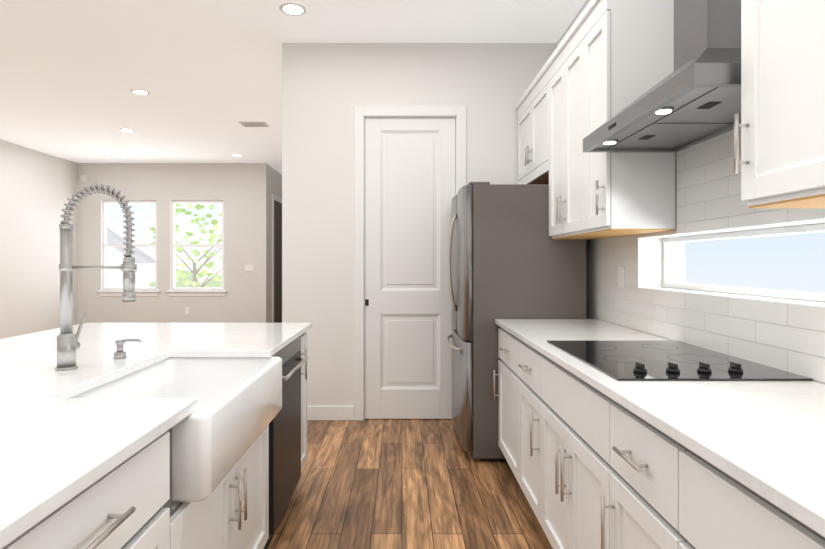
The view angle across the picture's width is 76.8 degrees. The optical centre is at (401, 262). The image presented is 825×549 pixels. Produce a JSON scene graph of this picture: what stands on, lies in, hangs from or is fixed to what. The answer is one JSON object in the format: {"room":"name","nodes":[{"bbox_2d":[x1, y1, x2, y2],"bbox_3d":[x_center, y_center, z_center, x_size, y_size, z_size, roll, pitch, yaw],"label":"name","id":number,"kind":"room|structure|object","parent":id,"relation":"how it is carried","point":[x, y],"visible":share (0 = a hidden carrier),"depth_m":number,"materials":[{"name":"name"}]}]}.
{"room":"kitchen","nodes":[
{"label":"kitchen","id":0,"kind":"room"},
{"bbox_2d":[0,139,76,338],"bbox_3d":[-5.840,-0.255,3.330,0.120,3.050,11.860,0,0,0],"label":"wall","id":1,"kind":"structure","parent":0,"point":[37,188],"depth_m":8.13,"materials":[{"name":"white paint"}]},
{"bbox_2d":[77,163,267,323],"bbox_3d":[-4.160,-0.255,9.330,3.480,3.050,0.140,0,0,0],"label":"wall","id":2,"kind":"structure","parent":0,"point":[240,190],"depth_m":9.26,"materials":[{"name":"white paint"}]},
{"bbox_2d":[80,175,85,181],"bbox_3d":[-5.670,-1.510,9.254,0.100,0.120,0.012,0,0,0],"label":"sensor","id":3,"kind":"object","parent":2,"relation":"attached to","point":[82,178],"visible":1,"depth_m":9.25,"materials":[{"name":"white plastic"}]},
{"bbox_2d":[97,200,159,295],"bbox_3d":[-4.860,-0.265,9.285,1.100,1.710,0.130,0,0,0],"label":"window","id":4,"kind":"structure","parent":2,"relation":"in","point":[119,291],"depth_m":9.29,"materials":[{"name":"white paint"}]},
{"bbox_2d":[185,307,189,313],"bbox_3d":[-3.820,0.850,9.256,0.080,0.120,0.008,0,0,0],"label":"outlet","id":5,"kind":"object","parent":2,"relation":"attached to","point":[187,310],"visible":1,"depth_m":9.25,"materials":[{"name":"white plastic"}]},
{"bbox_2d":[166,200,226,295],"bbox_3d":[-3.650,-0.265,9.285,1.060,1.710,0.130,0,0,0],"label":"window","id":6,"kind":"structure","parent":2,"relation":"in","point":[173,245],"depth_m":9.29,"materials":[{"name":"white paint"}]},
{"bbox_2d":[245,265,253,270],"bbox_3d":[-2.720,0.090,9.256,0.160,0.120,0.008,0,0,0],"label":"light switch","id":7,"kind":"object","parent":2,"relation":"attached to","point":[249,267],"visible":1,"depth_m":9.25,"materials":[{"name":"white plastic"}]},
{"bbox_2d":[268,165,281,322],"bbox_3d":[-2.480,-0.255,10.760,0.120,3.050,2.720,0,0,0],"label":"wall","id":8,"kind":"structure","parent":0,"point":[274,181],"depth_m":9.53,"materials":[{"name":"white paint"}]},
{"bbox_2d":[272,194,281,322],"bbox_3d":[-2.410,-0.010,10.180,0.020,2.560,1.040,0,0,0],"label":"door frame","id":9,"kind":"structure","parent":8,"relation":"attached to","point":[276,259],"depth_m":10.00,"materials":[{"name":"white paint"}]},
{"bbox_2d":[282,43,293,322],"bbox_3d":[-0.910,-0.255,8.103,0.120,3.050,7.794,0,0,0],"label":"wall","id":10,"kind":"structure","parent":0,"point":[287,48],"depth_m":4.21,"materials":[{"name":"white paint"}]},
{"bbox_2d":[0,0,585,173],"bbox_3d":[-2.215,-1.820,4.700,7.530,0.080,15.000,0,0,0],"label":"ceiling","id":11,"kind":"structure","parent":0,"point":[207,74],"depth_m":4.50,"materials":[{"name":"white paint"}]},
{"bbox_2d":[119,128,134,131],"bbox_3d":[-3.680,-1.776,6.960,0.190,0.005,0.190,0,0,0],"label":"recessed light","id":12,"kind":"object","parent":11,"relation":"in","point":[126,130],"visible":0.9,"depth_m":6.96,"materials":[{"name":"white paint"}]},
{"bbox_2d":[130,89,149,94],"bbox_3d":[-2.726,-1.776,5.410,0.190,0.005,0.190,0,0,0],"label":"recessed light","id":13,"kind":"object","parent":11,"relation":"in","point":[140,92],"visible":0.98,"depth_m":5.41,"materials":[{"name":"white paint"}]},
{"bbox_2d":[238,122,269,126],"bbox_3d":[-1.895,-1.775,6.660,0.340,0.009,0.240,0,0,0],"label":"ceiling vent","id":14,"kind":"object","parent":11,"relation":"in","point":[254,124],"visible":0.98,"depth_m":6.65,"materials":[{"name":"white metal"}]},
{"bbox_2d":[279,2,306,15],"bbox_3d":[-0.764,-1.776,3.644,0.190,0.005,0.190,0,0,0],"label":"recessed light","id":15,"kind":"object","parent":11,"relation":"in","point":[292,9],"visible":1,"depth_m":3.64,"materials":[{"name":"white paint"}]},
{"bbox_2d":[267,419,552,548],"bbox_3d":[-2.215,1.310,4.700,7.530,0.080,15.000,0,0,0],"label":"floor","id":16,"kind":"structure","parent":0,"point":[399,484],"depth_m":2.84,"materials":[{"name":"brown wood"}]},
{"bbox_2d":[2,428,189,548],"bbox_3d":[-0.780,0.828,0.831,0.440,0.884,0.979,0,0,0],"label":"base cabinet","id":17,"kind":"object","parent":16,"relation":"on","point":[128,503],"depth_m":1.06,"materials":[{"name":"white paint"}]},
{"bbox_2d":[0,323,311,548],"bbox_3d":[-1.208,0.370,1.090,1.344,0.030,4.020,0,0,0],"label":"countertop","id":18,"kind":"structure","parent":17,"relation":"on","point":[59,447],"depth_m":1.30,"materials":[{"name":"white stone"}]},
{"bbox_2d":[55,183,136,370],"bbox_3d":[-1.025,0.043,1.760,0.266,0.622,0.094,0,0,0],"label":"faucet","id":19,"kind":"object","parent":18,"relation":"on","point":[68,344],"visible":1,"depth_m":1.73,"materials":[{"name":"silver metal"}]},
{"bbox_2d":[113,339,141,358],"bbox_3d":[-1.024,0.319,1.943,0.103,0.071,0.044,0,0,0],"label":"soap dispenser","id":20,"kind":"object","parent":18,"relation":"on","point":[120,353],"visible":1,"depth_m":1.93,"materials":[{"name":"silver metal"}]},
{"bbox_2d":[70,356,281,501],"bbox_3d":[-0.739,0.500,1.740,0.493,0.229,0.844,0,0,0],"label":"farmhouse sink","id":21,"kind":"object","parent":18,"relation":"in","point":[219,431],"visible":0.52,"depth_m":1.72,"materials":[{"name":"white ceramic"}]},
{"bbox_2d":[190,425,268,548],"bbox_3d":[-0.780,0.948,1.694,0.440,0.644,0.993,0,0,0],"label":"base cabinet","id":22,"kind":"object","parent":16,"relation":"on","point":[235,515],"depth_m":1.75,"materials":[{"name":"white paint"}]},
{"bbox_2d":[301,333,306,469],"bbox_3d":[-0.780,0.828,2.948,0.440,0.884,0.264,0,0,0],"label":"base cabinet","id":23,"kind":"object","parent":16,"relation":"on","point":[304,336],"depth_m":3.02,"materials":[{"name":"white paint"}]},
{"bbox_2d":[263,336,307,548],"bbox_3d":[-0.732,0.830,2.510,0.467,0.881,0.604,0,0,0],"label":"dishwasher","id":24,"kind":"object","parent":23,"relation":"in","point":[284,450],"visible":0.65,"depth_m":2.43,"materials":[{"name":"black"}]},
{"bbox_2d":[497,328,512,471],"bbox_3d":[0.925,0.828,2.974,0.631,0.884,0.642,0,0,0],"label":"base cabinet","id":25,"kind":"object","parent":16,"relation":"on","point":[505,339],"depth_m":3.10,"materials":[{"name":"white paint"}]},
{"bbox_2d":[446,182,585,460],"bbox_3d":[0.748,0.376,3.742,0.848,1.788,0.880,0,0,0],"label":"refrigerator","id":26,"kind":"object","parent":16,"relation":"on","point":[512,258],"visible":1,"depth_m":3.30,"materials":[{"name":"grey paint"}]},
{"bbox_2d":[513,336,532,509],"bbox_3d":[0.925,0.828,2.500,0.631,0.884,0.551,0,0,0],"label":"base cabinet","id":27,"kind":"object","parent":16,"relation":"on","point":[522,352],"depth_m":2.64,"materials":[{"name":"white paint"}]},
{"bbox_2d":[533,349,592,548],"bbox_3d":[0.925,0.828,1.908,0.631,0.884,0.877,0,0,0],"label":"base cabinet","id":28,"kind":"object","parent":16,"relation":"on","point":[591,467],"depth_m":1.95,"materials":[{"name":"white paint"}]},
{"bbox_2d":[593,388,652,548],"bbox_3d":[0.925,0.828,1.341,0.631,0.884,0.502,0,0,0],"label":"base cabinet","id":29,"kind":"object","parent":16,"relation":"on","point":[622,440],"depth_m":1.46,"materials":[{"name":"white paint"}]},
{"bbox_2d":[653,427,824,548],"bbox_3d":[0.925,0.828,0.700,0.631,0.884,1.022,0,0,0],"label":"base cabinet","id":30,"kind":"object","parent":16,"relation":"on","point":[697,505],"depth_m":1.04,"materials":[{"name":"white paint"}]},
{"bbox_2d":[495,319,824,537],"bbox_3d":[0.915,0.370,0.358,0.651,0.030,5.877,0,0,0],"label":"countertop","id":31,"kind":"structure","parent":30,"relation":"on","point":[765,440],"depth_m":1.21,"materials":[{"name":"white stone"}]},
{"bbox_2d":[547,341,812,380],"bbox_3d":[0.944,0.337,1.950,0.588,0.036,0.773,0,0,0],"label":"cooktop","id":32,"kind":"object","parent":31,"relation":"in","point":[649,361],"visible":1,"depth_m":1.80,"materials":[{"name":"black glass"}]},
{"bbox_2d":[294,43,556,405],"bbox_3d":[0.200,-0.255,4.266,2.100,3.050,0.120,0,0,0],"label":"wall","id":33,"kind":"structure","parent":0,"point":[327,88],"depth_m":4.21,"materials":[{"name":"white paint"}]},
{"bbox_2d":[307,406,353,419],"bbox_3d":[-0.678,1.212,4.199,0.584,0.115,0.014,0,0,0],"label":"baseboard","id":34,"kind":"structure","parent":33,"relation":"attached to","point":[330,412],"depth_m":4.19,"materials":[{"name":"white paint"}]},
{"bbox_2d":[354,107,465,420],"bbox_3d":[0.067,0.005,4.257,0.903,2.530,0.138,0,0,0],"label":"door frame","id":35,"kind":"structure","parent":33,"relation":"attached to","point":[361,114],"depth_m":4.19,"materials":[{"name":"white paint"}]},
{"bbox_2d":[365,118,454,418],"bbox_3d":[0.067,0.044,4.234,0.733,2.439,0.039,0,0,0],"label":"pantry door","id":36,"kind":"structure","parent":33,"relation":"in","point":[409,179],"depth_m":4.22,"materials":[{"name":"white paint"}]},
{"bbox_2d":[557,0,824,383],"bbox_3d":[1.370,-0.255,0.863,0.240,3.050,6.926,0,0,0],"label":"wall","id":37,"kind":"structure","parent":0,"point":[591,278],"depth_m":3.38,"materials":[{"name":"white paint"}]},
{"bbox_2d":[516,66,543,183],"bbox_3d":[1.085,-0.938,3.745,0.311,0.684,0.890,0,0,0],"label":"upper cabinet","id":38,"kind":"object","parent":37,"relation":"attached to","point":[530,107],"depth_m":3.71,"materials":[{"name":"white paint"}]},
{"bbox_2d":[544,0,674,238],"bbox_3d":[1.085,-0.718,2.830,0.311,1.124,0.940,0,0,0],"label":"upper cabinet","id":39,"kind":"object","parent":37,"relation":"attached to","point":[607,60],"depth_m":2.39,"materials":[{"name":"white paint"}]},
{"bbox_2d":[583,0,740,151],"bbox_3d":[1.028,-1.139,1.903,0.426,1.278,0.895,0,0,0],"label":"range hood","id":40,"kind":"object","parent":37,"relation":"attached to","point":[693,98],"visible":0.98,"depth_m":1.80,"materials":[{"name":"silver metal"}]},
{"bbox_2d":[598,127,824,382],"bbox_3d":[1.246,-0.088,0.350,0.006,0.884,5.880,0,0,0],"label":"tile backsplash","id":41,"kind":"structure","parent":37,"relation":"attached to","point":[787,337],"depth_m":2.07,"materials":[{"name":"white tile"}]},
{"bbox_2d":[618,267,624,287],"bbox_3d":[1.240,0.080,2.940,0.006,0.120,0.080,0,0,0],"label":"outlet","id":42,"kind":"object","parent":41,"relation":"attached to","point":[621,277],"visible":1,"depth_m":2.93,"materials":[{"name":"white plastic"}]},
{"bbox_2d":[638,217,824,307],"bbox_3d":[1.334,-0.002,1.520,0.182,0.267,2.440,0,0,0],"label":"frame","id":43,"kind":"object","parent":37,"relation":"attached to","point":[649,262],"visible":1,"depth_m":2.23,"materials":[{"name":"white paint"}]},
{"bbox_2d":[734,0,824,207],"bbox_3d":[1.078,-0.718,0.865,0.326,1.124,1.130,0,0,0],"label":"upper cabinet","id":44,"kind":"object","parent":37,"relation":"attached to","point":[782,125],"depth_m":1.29,"materials":[{"name":"white paint"}]},
{"label":"outside","id":45,"kind":"structure","parent":0,"visible":0},
{"bbox_2d":[107,204,221,287],"bbox_3d":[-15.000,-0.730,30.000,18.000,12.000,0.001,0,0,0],"label":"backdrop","id":46,"kind":"structure","parent":45,"point":[143,215],"depth_m":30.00,"materials":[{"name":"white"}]},
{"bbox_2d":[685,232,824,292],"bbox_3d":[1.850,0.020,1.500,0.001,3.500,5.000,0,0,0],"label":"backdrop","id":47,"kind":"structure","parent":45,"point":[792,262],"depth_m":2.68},
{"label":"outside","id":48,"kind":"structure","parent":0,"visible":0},
{"bbox_2d":[107,227,154,287],"bbox_3d":[-10.625,1.255,16.445,5.250,6.030,1.510,0,0,0],"label":"house","id":49,"kind":"structure","parent":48,"point":[115,257],"depth_m":16.23,"materials":[{"name":"white"}]},
{"bbox_2d":[149,204,221,287],"bbox_3d":[-5.490,1.203,13.986,2.380,6.139,2.347,0,0,0],"label":"tree","id":50,"kind":"object","parent":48,"point":[196,253],"visible":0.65,"depth_m":13.95,"materials":[{"name":"green plant"}]}
]}

